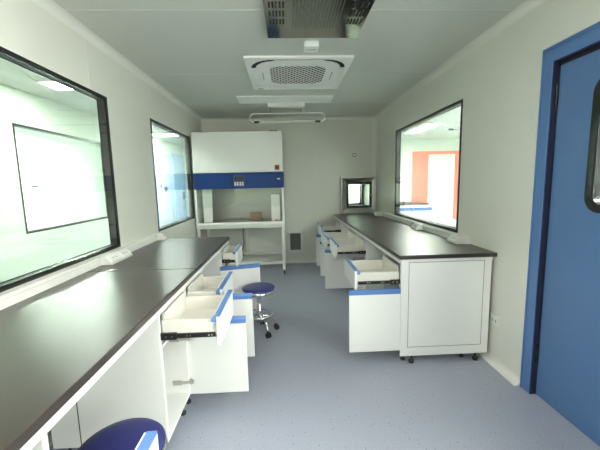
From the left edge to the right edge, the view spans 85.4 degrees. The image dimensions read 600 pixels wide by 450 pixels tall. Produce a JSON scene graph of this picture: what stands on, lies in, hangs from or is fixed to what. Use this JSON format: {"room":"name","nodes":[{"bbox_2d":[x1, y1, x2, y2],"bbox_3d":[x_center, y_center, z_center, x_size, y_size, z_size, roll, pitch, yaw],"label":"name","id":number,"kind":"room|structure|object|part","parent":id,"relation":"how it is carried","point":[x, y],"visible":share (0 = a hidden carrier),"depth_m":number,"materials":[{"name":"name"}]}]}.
{"room":"clean room","nodes":[
{"label":"clean room","id":0,"kind":"room"},
{"bbox_2d":[15,131,106,228],"bbox_3d":[-5.203,-0.233,3.901,0.060,2.450,10.750,-2,7,-2],"label":"wall","id":1,"kind":"structure","parent":0,"point":[68,175],"depth_m":7.31,"materials":[{"name":"white paint"}]},
{"bbox_2d":[17,149,35,229],"bbox_3d":[-5.241,-0.325,5.865,0.030,2.130,1.070,-2,7,-2],"label":"door","id":2,"kind":"structure","parent":1,"relation":"in","point":[22,156],"depth_m":6.26,"materials":[{"name":"white"}]},
{"bbox_2d":[0,83,183,281],"bbox_3d":[-3.056,-0.292,3.989,0.060,2.450,10.750,-2,7,-2],"label":"wall","id":3,"kind":"structure","parent":0,"point":[21,253],"depth_m":3.67,"materials":[{"name":"white paint"}]},
{"bbox_2d":[12,123,107,233],"bbox_3d":[-3.080,-0.599,4.362,0.066,1.185,1.770,-2,7,-2],"label":"window","id":4,"kind":"structure","parent":3,"relation":"in","point":[14,125],"depth_m":3.86,"materials":[{"name":"black"}]},
{"bbox_2d":[154,151,174,226],"bbox_3d":[-3.170,-0.603,7.653,0.030,2.130,1.100,-2,7,-2],"label":"door","id":5,"kind":"structure","parent":3,"relation":"in","point":[163,167],"depth_m":7.62,"materials":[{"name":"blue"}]},
{"bbox_2d":[171,153,187,220],"bbox_3d":[-3.202,-0.784,8.789,0.070,2.200,0.900,-2,7,-2],"label":"door","id":6,"kind":"structure","parent":3,"relation":"in","point":[177,160],"depth_m":8.70,"materials":[{"name":"blue"}]},
{"bbox_2d":[0,0,206,292],"bbox_3d":[-1.476,-0.086,2.126,0.060,2.450,6.865,-2,7,-2],"label":"wall","id":7,"kind":"structure","parent":0,"point":[27,30],"depth_m":2.69,"materials":[{"name":"white paint"}]},
{"bbox_2d":[47,429,52,447],"bbox_3d":[-1.394,1.107,2.252,0.050,0.050,6.805,-2,7,-2],"label":"baseboard","id":8,"kind":"structure","parent":7,"relation":"attached to","point":[49,434],"depth_m":1.79,"materials":[{"name":"white"}]},
{"bbox_2d":[0,46,120,292],"bbox_3d":[-1.466,-0.293,1.721,0.066,1.165,1.715,-2,7,-2],"label":"window","id":9,"kind":"structure","parent":7,"relation":"in","point":[102,107],"depth_m":2.34,"materials":[{"name":"black"}]},
{"bbox_2d":[84,38,89,87],"bbox_3d":[-1.480,-1.124,2.262,0.002,0.325,0.006,-2,7,-2],"label":"trim","id":10,"kind":"structure","parent":7,"relation":"attached to","point":[84,38],"depth_m":2.26,"materials":[{"name":"white"}]},
{"bbox_2d":[32,0,202,120],"bbox_3d":[-1.447,-1.273,1.944,0.050,0.050,6.805,-2,7,-2],"label":"trim","id":11,"kind":"structure","parent":7,"relation":"attached to","point":[50,6],"depth_m":2.44,"materials":[{"name":"white metal"}]},
{"bbox_2d":[150,118,194,231],"bbox_3d":[-1.570,-0.593,4.051,0.066,1.165,1.376,-2,7,-2],"label":"window","id":12,"kind":"structure","parent":7,"relation":"in","point":[152,122],"depth_m":4.54,"materials":[{"name":"black"}]},
{"bbox_2d":[183,147,189,216],"bbox_3d":[-3.722,-0.969,9.327,3.785,2.450,0.060,-2,7,-2],"label":"wall","id":13,"kind":"structure","parent":0,"point":[183,147],"depth_m":9.29,"materials":[{"name":"white paint"}]},
{"bbox_2d":[0,0,525,146],"bbox_3d":[-0.179,-1.633,3.995,10.460,0.080,10.850,-2,7,-2],"label":"ceiling","id":14,"kind":"structure","parent":0,"point":[163,39],"depth_m":2.63,"materials":[{"name":"white paint"}]},
{"bbox_2d":[36,81,71,89],"bbox_3d":[-2.189,-1.467,3.417,0.910,0.012,0.300,-2,7,-2],"label":"recessed light","id":15,"kind":"object","parent":14,"relation":"in","point":[54,85],"visible":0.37,"depth_m":3.38,"materials":[{"name":"white"}]},
{"bbox_3d":[-2.189,-1.467,3.417,0.910,0.012,0.300,-2,7,-2],"label":"frame","id":16,"kind":"part","parent":15,"relation":"part of","materials":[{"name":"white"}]},
{"bbox_2d":[152,133,176,135],"bbox_3d":[-2.513,-1.905,6.859,1.150,0.012,0.300,-2,7,-2],"label":"recessed light","id":17,"kind":"object","parent":14,"relation":"in","point":[164,134],"visible":0.24,"depth_m":6.79,"materials":[{"name":"white plastic"}]},
{"bbox_2d":[152,134,176,135],"bbox_3d":[-2.513,-1.906,6.859,1.126,0.007,0.276,-2,7,-2],"label":"diffuser","id":18,"kind":"object","parent":17,"relation":"attached to","point":[152,134],"depth_m":6.85,"materials":[{"name":"white plastic"}]},
{"bbox_2d":[185,102,349,104],"bbox_3d":[-0.132,-1.643,4.385,2.797,0.002,0.006,-2,7,-2],"label":"trim","id":19,"kind":"structure","parent":14,"relation":"attached to","point":[332,102],"depth_m":4.37,"materials":[{"name":"white"}]},
{"bbox_2d":[236,95,333,103],"bbox_3d":[-0.188,-1.608,4.162,1.204,0.012,0.325,-2,7,-2],"label":"recessed light","id":20,"kind":"object","parent":14,"relation":"in","point":[286,98],"visible":1,"depth_m":4.14,"materials":[{"name":"white plastic"}]},
{"bbox_2d":[249,103,325,123],"bbox_3d":[-0.168,-1.516,4.410,1.035,0.259,0.070,-2,7,-2],"label":"hanging lamp","id":21,"kind":"object","parent":14,"relation":"hanging from","point":[270,105],"visible":0.99,"depth_m":4.39,"materials":[{"name":"white metal"}]},
{"bbox_3d":[-0.192,-1.590,4.399,0.445,0.017,0.024,-2,7,-2],"label":"mount rail","id":22,"kind":"part","parent":21,"relation":"part of","materials":[{"name":"silver metal"}]},
{"bbox_2d":[243,55,353,89],"bbox_3d":[-0.028,-1.492,3.221,0.947,0.032,0.942,-2,7,-2],"label":"air conditioner","id":23,"kind":"object","parent":14,"relation":"attached to","point":[299,71],"visible":1,"depth_m":3.09,"materials":[{"name":"white plastic"}]},
{"bbox_2d":[270,66,324,83],"bbox_3d":[-0.028,-1.480,3.223,0.529,0.002,0.529,-2,7,-2],"label":"grille","id":24,"kind":"object","parent":23,"relation":"attached to","point":[278,74],"depth_m":3.20,"materials":[{"name":"white plastic"}]},
{"bbox_2d":[252,67,343,87],"bbox_3d":[-0.028,-1.486,3.222,0.856,0.010,0.856,-2,7,-2],"label":"outlet","id":25,"kind":"object","parent":23,"relation":"attached to","point":[262,77],"depth_m":3.27,"materials":[{"name":"white plastic"}]},
{"bbox_3d":[-0.028,-1.493,3.221,0.776,0.030,0.776,-2,7,-2],"label":"panel","id":26,"kind":"part","parent":23,"relation":"part of","materials":[{"name":"white plastic"}]},
{"bbox_2d":[173,72,430,74],"bbox_3d":[-0.080,-1.492,3.206,2.797,0.002,0.006,-2,7,-2],"label":"trim","id":27,"kind":"structure","parent":14,"relation":"attached to","point":[410,72],"depth_m":3.17,"materials":[{"name":"white"}]},
{"bbox_2d":[304,40,318,51],"bbox_3d":[0.086,-1.384,2.526,0.112,0.046,0.120,-2,7,-2],"label":"smoke detector","id":28,"kind":"object","parent":14,"relation":"attached to","point":[309,46],"visible":1,"depth_m":2.47,"materials":[{"name":"white plastic"}]},
{"bbox_2d":[263,0,374,37],"bbox_3d":[0.105,-1.327,2.040,0.654,0.036,0.652,-2,7,-2],"label":"ceiling vent","id":29,"kind":"object","parent":14,"relation":"in","point":[283,18],"visible":1,"depth_m":2.07,"materials":[{"name":"black metal"}]},
{"bbox_2d":[405,123,442,132],"bbox_3d":[2.540,-2.006,6.769,0.300,0.012,1.200,-2,7,-2],"label":"recessed light","id":30,"kind":"object","parent":14,"relation":"in","point":[424,127],"visible":1,"depth_m":6.63,"materials":[{"name":"white plastic"}]},
{"bbox_2d":[445,115,460,130],"bbox_3d":[2.938,-1.717,5.431,1.035,0.259,0.070,-2,7,-2],"label":"hanging lamp","id":31,"kind":"object","parent":14,"relation":"hanging from","point":[449,129],"visible":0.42,"depth_m":5.41,"materials":[{"name":"white"}]},
{"bbox_2d":[204,120,372,261],"bbox_3d":[-0.150,-0.560,5.558,2.897,2.450,0.060,-2,7,-2],"label":"wall","id":32,"kind":"structure","parent":0,"point":[308,173],"depth_m":5.51,"materials":[{"name":"white paint"}]},
{"bbox_2d":[200,120,207,236],"bbox_3d":[-1.570,-0.514,5.445,0.050,2.450,0.050,-2,7,-2],"label":"trim","id":33,"kind":"structure","parent":32,"relation":"attached to","point":[201,121],"depth_m":5.31,"materials":[{"name":"white metal"}]},
{"bbox_2d":[231,259,316,263],"bbox_3d":[-0.122,0.637,5.657,2.897,0.050,0.050,-2,7,-2],"label":"baseboard","id":34,"kind":"structure","parent":32,"relation":"attached to","point":[305,260],"depth_m":5.67,"materials":[{"name":"white"}]},
{"bbox_2d":[202,116,374,121],"bbox_3d":[-0.175,-1.743,5.349,2.897,0.050,0.050,-2,7,-2],"label":"trim","id":35,"kind":"structure","parent":32,"relation":"attached to","point":[337,117],"depth_m":5.36,"materials":[{"name":"white"}]},
{"bbox_2d":[288,231,302,251],"bbox_3d":[-0.078,0.286,5.631,0.264,0.374,0.016,-2,7,-2],"label":"air vent","id":36,"kind":"object","parent":32,"relation":"in","point":[295,238],"visible":1,"depth_m":5.63,"materials":[{"name":"white plastic"}]},
{"bbox_2d":[316,128,317,216],"bbox_3d":[0.295,-0.568,5.546,0.006,2.350,0.002,-2,7,-2],"label":"trim","id":37,"kind":"structure","parent":32,"relation":"attached to","point":[316,128],"depth_m":5.46,"materials":[{"name":"white metal"}]},
{"bbox_2d":[340,176,375,213],"bbox_3d":[0.982,-0.548,5.832,0.607,0.617,0.665,-2,7,-2],"label":"box","id":38,"kind":"object","parent":32,"relation":"attached to","point":[367,185],"visible":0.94,"depth_m":5.56,"materials":[{"name":"silver metal"}]},
{"bbox_3d":[1.011,-0.514,5.565,0.435,0.435,0.020,-2,7,-2],"label":"hatch door","id":39,"kind":"part","parent":38,"relation":"part of","materials":[{"name":"black"}]},
{"bbox_2d":[373,117,376,175],"bbox_3d":[1.274,-0.592,5.562,0.050,2.450,0.050,-2,7,-2],"label":"trim","id":40,"kind":"structure","parent":32,"relation":"attached to","point":[375,118],"depth_m":5.47,"materials":[{"name":"white metal"}]},
{"bbox_2d":[49,263,599,449],"bbox_3d":[-0.051,0.890,4.275,10.600,0.100,10.950,-2,7,-2],"label":"floor","id":41,"kind":"structure","parent":0,"point":[307,391],"depth_m":2.07,"materials":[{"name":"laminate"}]},
{"bbox_2d":[31,431,158,449],"bbox_3d":[-0.766,0.929,0.685,0.835,0.776,0.508,-2,7,-2],"label":"base cabinet","id":42,"kind":"object","parent":41,"relation":"on","point":[149,440],"visible":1,"depth_m":0.81,"materials":[{"name":"white metal"}]},
{"bbox_2d":[0,269,195,449],"bbox_3d":[-1.016,0.428,1.198,0.755,0.030,1.855,-2,7,-2],"label":"countertop","id":43,"kind":"structure","parent":42,"relation":"on","point":[53,341],"depth_m":1.21,"materials":[{"name":"stone"}]},
{"bbox_2d":[0,234,156,309],"bbox_3d":[-1.395,0.313,1.810,0.055,0.057,3.030,-2,7,-2],"label":"cable trunking","id":44,"kind":"object","parent":43,"relation":"on","point":[10,297],"visible":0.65,"depth_m":1.84,"materials":[{"name":"white plastic"}]},
{"bbox_2d":[20,240,228,449],"bbox_3d":[-0.691,0.366,1.856,0.032,0.032,3.130,-2,7,-2],"label":"rail","id":45,"kind":"object","parent":43,"relation":"attached to","point":[42,432],"visible":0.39,"depth_m":1.03,"materials":[{"name":"white metal"}]},
{"bbox_3d":[-0.376,0.571,0.621,0.042,0.034,0.432,-2,7,-2],"label":"handle","id":46,"kind":"part","parent":42,"relation":"part of","materials":[{"name":"blue plastic"}]},
{"bbox_2d":[78,418,167,449],"bbox_3d":[-0.639,1.012,1.200,0.425,0.474,0.409,-2,7,-2],"label":"stool","id":47,"kind":"object","parent":41,"relation":"on","point":[126,434],"visible":0.94,"depth_m":1.20,"materials":[{"name":"blue plastic"}]},
{"bbox_2d":[51,290,248,449],"bbox_3d":[-0.775,0.787,1.786,0.916,0.776,0.403,-2,7,-2],"label":"base cabinet","id":48,"kind":"object","parent":41,"relation":"on","point":[196,345],"visible":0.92,"depth_m":1.60,"materials":[{"name":"white metal"}]},
{"bbox_3d":[-0.542,0.466,1.748,0.265,0.126,0.343,-2,7,-2],"label":"drawer","id":49,"kind":"part","parent":48,"relation":"part of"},
{"bbox_3d":[-0.513,0.813,1.993,0.378,0.454,0.018,-2,7,-2],"label":"door","id":50,"kind":"part","parent":48,"relation":"part of","materials":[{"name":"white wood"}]},
{"bbox_3d":[-0.414,0.426,1.748,0.042,0.034,0.381,-2,7,-2],"label":"handle","id":51,"kind":"part","parent":48,"relation":"part of","materials":[{"name":"blue plastic"}]},
{"bbox_3d":[-0.518,0.573,1.958,0.378,0.040,0.030,-2,7,-2],"label":"handle","id":52,"kind":"part","parent":48,"relation":"part of","materials":[{"name":"blue plastic"}]},
{"bbox_2d":[184,271,254,403],"bbox_3d":[-0.793,0.735,2.193,0.916,0.776,0.400,-2,7,-2],"label":"base cabinet","id":53,"kind":"object","parent":41,"relation":"on","point":[201,285],"visible":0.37,"depth_m":2.31,"materials":[{"name":"white metal"}]},
{"bbox_3d":[-0.593,0.414,2.154,0.200,0.126,0.341,-2,7,-2],"label":"drawer","id":54,"kind":"part","parent":53,"relation":"part of","materials":[{"name":"white wood"}]},
{"bbox_3d":[-0.497,0.375,2.153,0.042,0.034,0.379,-2,7,-2],"label":"handle","id":55,"kind":"part","parent":53,"relation":"part of","materials":[{"name":"blue plastic"}]},
{"bbox_3d":[-0.536,0.520,2.364,0.378,0.040,0.030,-2,7,-2],"label":"handle","id":56,"kind":"part","parent":53,"relation":"part of","materials":[{"name":"blue plastic"}]},
{"bbox_3d":[-0.531,0.761,2.399,0.378,0.454,0.018,-2,7,-2],"label":"door","id":57,"kind":"part","parent":53,"relation":"part of","materials":[{"name":"white ceramic"}]},
{"bbox_2d":[201,244,260,313],"bbox_3d":[-0.844,0.596,3.271,0.909,0.776,0.374,-2,7,-2],"label":"base cabinet","id":58,"kind":"object","parent":41,"relation":"on","point":[244,274],"visible":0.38,"depth_m":3.12,"materials":[{"name":"white metal"}]},
{"bbox_2d":[88,237,229,271],"bbox_3d":[-1.086,0.227,2.756,0.755,0.030,1.284,-2,7,-2],"label":"countertop","id":59,"kind":"structure","parent":58,"relation":"on","point":[170,253],"depth_m":2.54,"materials":[{"name":"laminate"}]},
{"bbox_2d":[100,248,131,264],"bbox_3d":[-1.353,0.231,2.412,0.080,0.062,0.300,-2,7,-2],"label":"box","id":60,"kind":"object","parent":59,"relation":"on","point":[112,258],"visible":1,"depth_m":2.35,"materials":[{"name":"white plastic"}]},
{"bbox_3d":[-1.331,0.230,2.337,0.037,0.036,0.122,-2,7,-2],"label":"socket plate","id":61,"kind":"part","parent":60,"relation":"part of","materials":[{"name":"white plastic"}]},
{"bbox_3d":[-1.338,0.211,2.485,0.037,0.036,0.122,-2,7,-2],"label":"socket plate","id":62,"kind":"part","parent":60,"relation":"part of","materials":[{"name":"white plastic"}]},
{"bbox_2d":[157,233,167,239],"bbox_3d":[-1.393,0.118,3.288,0.080,0.062,0.070,-2,7,-2],"label":"box","id":63,"kind":"object","parent":59,"relation":"on","point":[160,236],"visible":1,"depth_m":3.26,"materials":[{"name":"white plastic"}]},
{"bbox_3d":[-0.679,0.275,3.245,0.125,0.126,0.316,-2,7,-2],"label":"drawer","id":64,"kind":"part","parent":58,"relation":"part of","materials":[{"name":"white wood"}]},
{"bbox_3d":[-0.576,0.402,3.130,0.378,0.040,0.030,-3,8,-16],"label":"handle","id":65,"kind":"part","parent":58,"relation":"part of","materials":[{"name":"blue plastic"}]},
{"bbox_3d":[-0.569,0.653,3.159,0.378,0.474,0.018,-3,8,-16],"label":"door","id":66,"kind":"part","parent":58,"relation":"part of","materials":[{"name":"white ceramic"}]},
{"bbox_2d":[191,130,285,273],"bbox_3d":[-0.897,-0.353,5.095,1.301,2.191,0.734,-2,7,-2],"label":"fume hood","id":67,"kind":"object","parent":41,"relation":"on","point":[237,174],"visible":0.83,"depth_m":4.72,"materials":[{"name":"white metal"}]},
{"bbox_3d":[-1.529,-0.271,5.094,0.030,0.578,0.700,-2,7,-2],"label":"panel","id":68,"kind":"part","parent":67,"relation":"part of","materials":[{"name":"white metal"}]},
{"bbox_3d":[-0.885,-0.637,4.706,0.158,0.150,0.006,-2,7,-2],"label":"control panel","id":69,"kind":"part","parent":67,"relation":"part of","materials":[{"name":"blue"}]},
{"bbox_3d":[-0.877,0.000,4.818,1.235,0.091,0.094,-2,7,-2],"label":"sill","id":70,"kind":"part","parent":67,"relation":"part of","materials":[{"name":"white plastic"}]},
{"bbox_3d":[-0.888,0.218,5.484,0.045,0.510,0.040,-2,7,-2],"label":"post","id":71,"kind":"part","parent":67,"relation":"part of","materials":[{"name":"white metal"}]},
{"bbox_2d":[250,212,261,220],"bbox_3d":[-0.683,-0.133,5.079,0.174,0.117,0.120,-2,7,-2],"label":"cardboard box","id":72,"kind":"object","parent":67,"relation":"on","point":[254,216],"visible":1,"depth_m":5.02,"materials":[{"name":"brown cardboard"}]},
{"bbox_3d":[-0.265,-0.306,5.146,0.030,0.578,0.700,-2,7,-2],"label":"panel","id":73,"kind":"part","parent":67,"relation":"part of","materials":[{"name":"white metal"}]},
{"bbox_3d":[-0.246,0.345,4.931,0.045,0.650,0.045,-2,7,-2],"label":"leg","id":74,"kind":"part","parent":67,"relation":"part of","materials":[{"name":"white plastic"}]},
{"bbox_2d":[241,282,279,338],"bbox_3d":[-0.376,0.782,3.045,0.358,0.444,0.348,-2,7,-2],"label":"stool","id":75,"kind":"object","parent":41,"relation":"on","point":[259,290],"visible":0.75,"depth_m":2.99,"materials":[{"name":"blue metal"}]},
{"bbox_2d":[242,282,274,293],"bbox_3d":[-0.383,0.576,3.009,0.305,0.026,0.305,-2,7,-2],"label":"seat cushion","id":76,"kind":"object","parent":75,"relation":"on","point":[257,287],"depth_m":2.95,"materials":[{"name":"blue plastic"}]},
{"bbox_3d":[-0.326,0.898,2.977,0.020,0.110,0.141,-6,9,-34],"label":"leg","id":77,"kind":"part","parent":75,"relation":"part of","materials":[{"name":"silver metal"}]},
{"bbox_3d":[-0.291,0.885,3.075,0.141,0.110,0.020,-3,8,-16],"label":"leg","id":78,"kind":"part","parent":75,"relation":"part of","materials":[{"name":"silver metal"}]},
{"bbox_2d":[316,220,347,265],"bbox_3d":[0.714,0.309,5.221,0.947,0.776,0.435,-2,7,-2],"label":"base cabinet","id":79,"kind":"object","parent":41,"relation":"on","point":[338,226],"visible":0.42,"depth_m":5.00,"materials":[{"name":"white metal"}]},
{"bbox_3d":[0.444,0.402,5.013,0.385,0.450,0.018,-2,7,-2],"label":"door","id":80,"kind":"part","parent":79,"relation":"part of","materials":[{"name":"white metal"}]},
{"bbox_3d":[0.464,0.022,5.181,0.305,0.131,0.376,-2,7,-2],"label":"drawer","id":81,"kind":"part","parent":79,"relation":"part of","materials":[{"name":"white wood"}]},
{"bbox_2d":[320,227,356,275],"bbox_3d":[0.760,0.440,4.203,0.947,0.776,0.550,-2,7,-2],"label":"base cabinet","id":82,"kind":"object","parent":41,"relation":"on","point":[350,234],"visible":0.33,"depth_m":4.38,"materials":[{"name":"white metal"}]},
{"bbox_3d":[0.469,0.473,4.461,0.385,0.450,0.018,-2,7,-2],"label":"door","id":83,"kind":"part","parent":82,"relation":"part of","materials":[{"name":"white ceramic"}]},
{"bbox_3d":[0.487,0.156,4.147,0.350,0.131,0.491,-2,7,-2],"label":"drawer","id":84,"kind":"part","parent":82,"relation":"part of","materials":[{"name":"white wood"}]},
{"bbox_2d":[334,213,496,259],"bbox_3d":[1.016,0.024,3.963,0.729,0.030,3.208,-2,7,-2],"label":"countertop","id":85,"kind":"structure","parent":82,"relation":"on","point":[397,238],"depth_m":2.94,"materials":[{"name":"stone"}]},
{"bbox_2d":[335,217,400,262],"bbox_3d":[0.676,0.062,3.968,0.032,0.032,3.172,-2,7,-2],"label":"rail","id":86,"kind":"object","parent":85,"relation":"attached to","point":[351,228],"visible":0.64,"depth_m":3.06,"materials":[{"name":"white metal"}]},
{"bbox_2d":[375,211,381,215],"bbox_3d":[1.232,-0.177,5.119,0.080,0.062,0.140,-2,7,-2],"label":"box","id":87,"kind":"object","parent":85,"relation":"on","point":[378,213],"visible":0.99,"depth_m":5.05,"materials":[{"name":"white plastic"}]},
{"bbox_2d":[410,223,422,229],"bbox_3d":[1.299,0.015,3.627,0.080,0.062,0.150,-2,7,-2],"label":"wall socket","id":88,"kind":"object","parent":85,"relation":"on","point":[416,226],"visible":1,"depth_m":3.56,"materials":[{"name":"white plastic"}]},
{"bbox_2d":[373,210,470,243],"bbox_3d":[1.345,-0.050,4.141,0.055,0.057,2.860,-2,7,-2],"label":"cable trunking","id":89,"kind":"object","parent":85,"relation":"on","point":[435,230],"visible":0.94,"depth_m":3.43,"materials":[{"name":"white plastic"}]},
{"bbox_2d":[447,234,464,243],"bbox_3d":[1.336,0.121,2.795,0.080,0.062,0.150,-2,7,-2],"label":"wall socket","id":90,"kind":"object","parent":85,"relation":"on","point":[454,238],"visible":1,"depth_m":2.74,"materials":[{"name":"white plastic"}]},
{"bbox_3d":[1.317,0.112,2.793,0.037,0.036,0.122,-2,7,-2],"label":"socket plate","id":91,"kind":"part","parent":90,"relation":"part of","materials":[{"name":"white plastic"}]},
{"bbox_2d":[325,234,383,289],"bbox_3d":[0.782,0.504,3.705,0.947,0.776,0.455,-2,7,-2],"label":"base cabinet","id":92,"kind":"object","parent":41,"relation":"on","point":[359,248],"visible":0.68,"depth_m":3.86,"materials":[{"name":"white metal"}]},
{"bbox_3d":[0.493,0.543,3.916,0.385,0.450,0.018,-2,7,-2],"label":"door","id":93,"kind":"part","parent":92,"relation":"part of","materials":[{"name":"white ceramic"}]},
{"bbox_3d":[0.532,0.219,3.650,0.305,0.131,0.396,-2,7,-2],"label":"drawer","id":94,"kind":"part","parent":92,"relation":"part of","materials":[{"name":"white wood"}]},
{"bbox_2d":[344,253,463,359],"bbox_3d":[0.829,0.639,2.654,0.947,0.776,0.446,-2,7,-2],"label":"base cabinet","id":95,"kind":"object","parent":41,"relation":"on","point":[374,314],"visible":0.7,"depth_m":2.43,"materials":[{"name":"white metal"}]},
{"bbox_3d":[0.413,0.323,2.603,0.042,0.034,0.425,-2,7,-2],"label":"handle","id":96,"kind":"part","parent":95,"relation":"part of","materials":[{"name":"blue"}]},
{"bbox_3d":[0.571,0.353,2.614,0.320,0.131,0.387,-2,7,-2],"label":"drawer","id":97,"kind":"part","parent":95,"relation":"part of","materials":[{"name":"white wood"}]},
{"bbox_3d":[0.559,0.733,2.441,0.385,0.450,0.018,-2,7,-2],"label":"door","id":98,"kind":"part","parent":95,"relation":"part of","materials":[{"name":"white ceramic"}]},
{"bbox_3d":[0.554,0.494,2.413,0.385,0.040,0.030,-2,7,-2],"label":"handle","id":99,"kind":"part","parent":95,"relation":"part of","materials":[{"name":"blue plastic"}]},
{"bbox_2d":[400,202,431,213],"bbox_3d":[2.350,-0.106,7.895,1.350,0.840,0.935,-2,7,-2],"label":"lab bench","id":100,"kind":"object","parent":41,"relation":"on","point":[405,207],"visible":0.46,"depth_m":7.44,"materials":[{"name":"white ceramic"}]},
{"bbox_3d":[2.359,-0.332,7.531,0.417,0.140,0.240,-2,7,-2],"label":"drawer","id":101,"kind":"part","parent":100,"relation":"part of","materials":[{"name":"white ceramic"}]},
{"bbox_3d":[2.364,-0.358,7.399,0.417,0.065,0.015,-2,7,-2],"label":"handle","id":102,"kind":"part","parent":100,"relation":"part of","materials":[{"name":"blue plastic"}]},
{"bbox_2d":[400,202,428,204],"bbox_3d":[2.336,-0.523,7.960,1.350,0.030,0.700,-2,7,-2],"label":"countertop","id":103,"kind":"structure","parent":100,"relation":"on","point":[401,203],"depth_m":7.64,"materials":[{"name":"plastic"}]},
{"bbox_3d":[2.795,-0.344,7.549,0.417,0.140,0.240,-2,7,-2],"label":"drawer","id":104,"kind":"part","parent":100,"relation":"part of","materials":[{"name":"white ceramic"}]},
{"bbox_3d":[2.800,-0.370,7.417,0.417,0.065,0.015,-2,7,-2],"label":"handle","id":105,"kind":"part","parent":100,"relation":"part of","materials":[{"name":"blue plastic"}]},
{"bbox_2d":[400,257,491,363],"bbox_3d":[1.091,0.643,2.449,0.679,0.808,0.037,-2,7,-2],"label":"base cabinet","id":106,"kind":"object","parent":41,"relation":"on","point":[444,304],"visible":0.93,"depth_m":2.44,"materials":[{"name":"white metal"}]},
{"bbox_2d":[402,213,455,227],"bbox_3d":[1.799,0.392,4.143,0.688,0.840,2.750,-2,7,-2],"label":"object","id":107,"kind":"structure","parent":0,"point":[434,218],"depth_m":4.58,"materials":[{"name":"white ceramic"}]},
{"bbox_2d":[400,138,459,201],"bbox_3d":[3.018,-1.039,8.711,3.598,2.450,0.060,-2,7,-2],"label":"wall","id":108,"kind":"structure","parent":0,"point":[408,146],"depth_m":8.58,"materials":[{"name":"white paint"}]},
{"bbox_2d":[411,151,458,218],"bbox_3d":[3.610,-0.897,8.756,1.260,2.130,0.120,-2,7,-2],"label":"door","id":109,"kind":"structure","parent":108,"relation":"in","point":[434,173],"depth_m":8.69,"materials":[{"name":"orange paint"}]},
{"bbox_2d":[349,0,599,376],"bbox_3d":[1.411,-0.357,3.726,0.060,2.450,9.850,-2,7,-2],"label":"wall","id":110,"kind":"structure","parent":0,"point":[498,83],"depth_m":2.33,"materials":[{"name":"white paint"}]},
{"bbox_2d":[394,99,462,232],"bbox_3d":[1.404,-0.615,3.714,0.066,1.165,1.713,-2,7,-2],"label":"window","id":111,"kind":"structure","parent":110,"relation":"in","point":[459,103],"depth_m":3.72,"materials":[{"name":"black"}]},
{"bbox_2d":[375,0,545,118],"bbox_3d":[1.397,-1.352,2.061,0.050,0.050,6.805,-2,7,-2],"label":"trim","id":112,"kind":"structure","parent":110,"relation":"attached to","point":[527,6],"depth_m":2.58,"materials":[{"name":"white"}]},
{"bbox_2d":[490,312,498,327],"bbox_3d":[1.458,0.711,2.435,0.011,0.086,0.085,-2,7,-2],"label":"wall socket","id":113,"kind":"object","parent":110,"relation":"attached to","point":[494,318],"visible":1,"depth_m":2.43,"materials":[{"name":"white plastic"}]},
{"bbox_2d":[477,350,519,385],"bbox_3d":[1.450,1.028,2.369,0.050,0.050,6.805,-2,7,-2],"label":"baseboard","id":114,"kind":"structure","parent":110,"relation":"attached to","point":[513,378],"depth_m":2.35,"materials":[{"name":"white"}]},
{"bbox_2d":[520,21,599,446],"bbox_3d":[1.504,0.091,1.536,0.110,2.120,1.028,-2,7,-2],"label":"door","id":115,"kind":"structure","parent":110,"relation":"in","point":[560,360],"depth_m":1.81,"materials":[{"name":"blue painted metal"},{"name":"clear glass"},{"name":"black rubber"}]}
]}

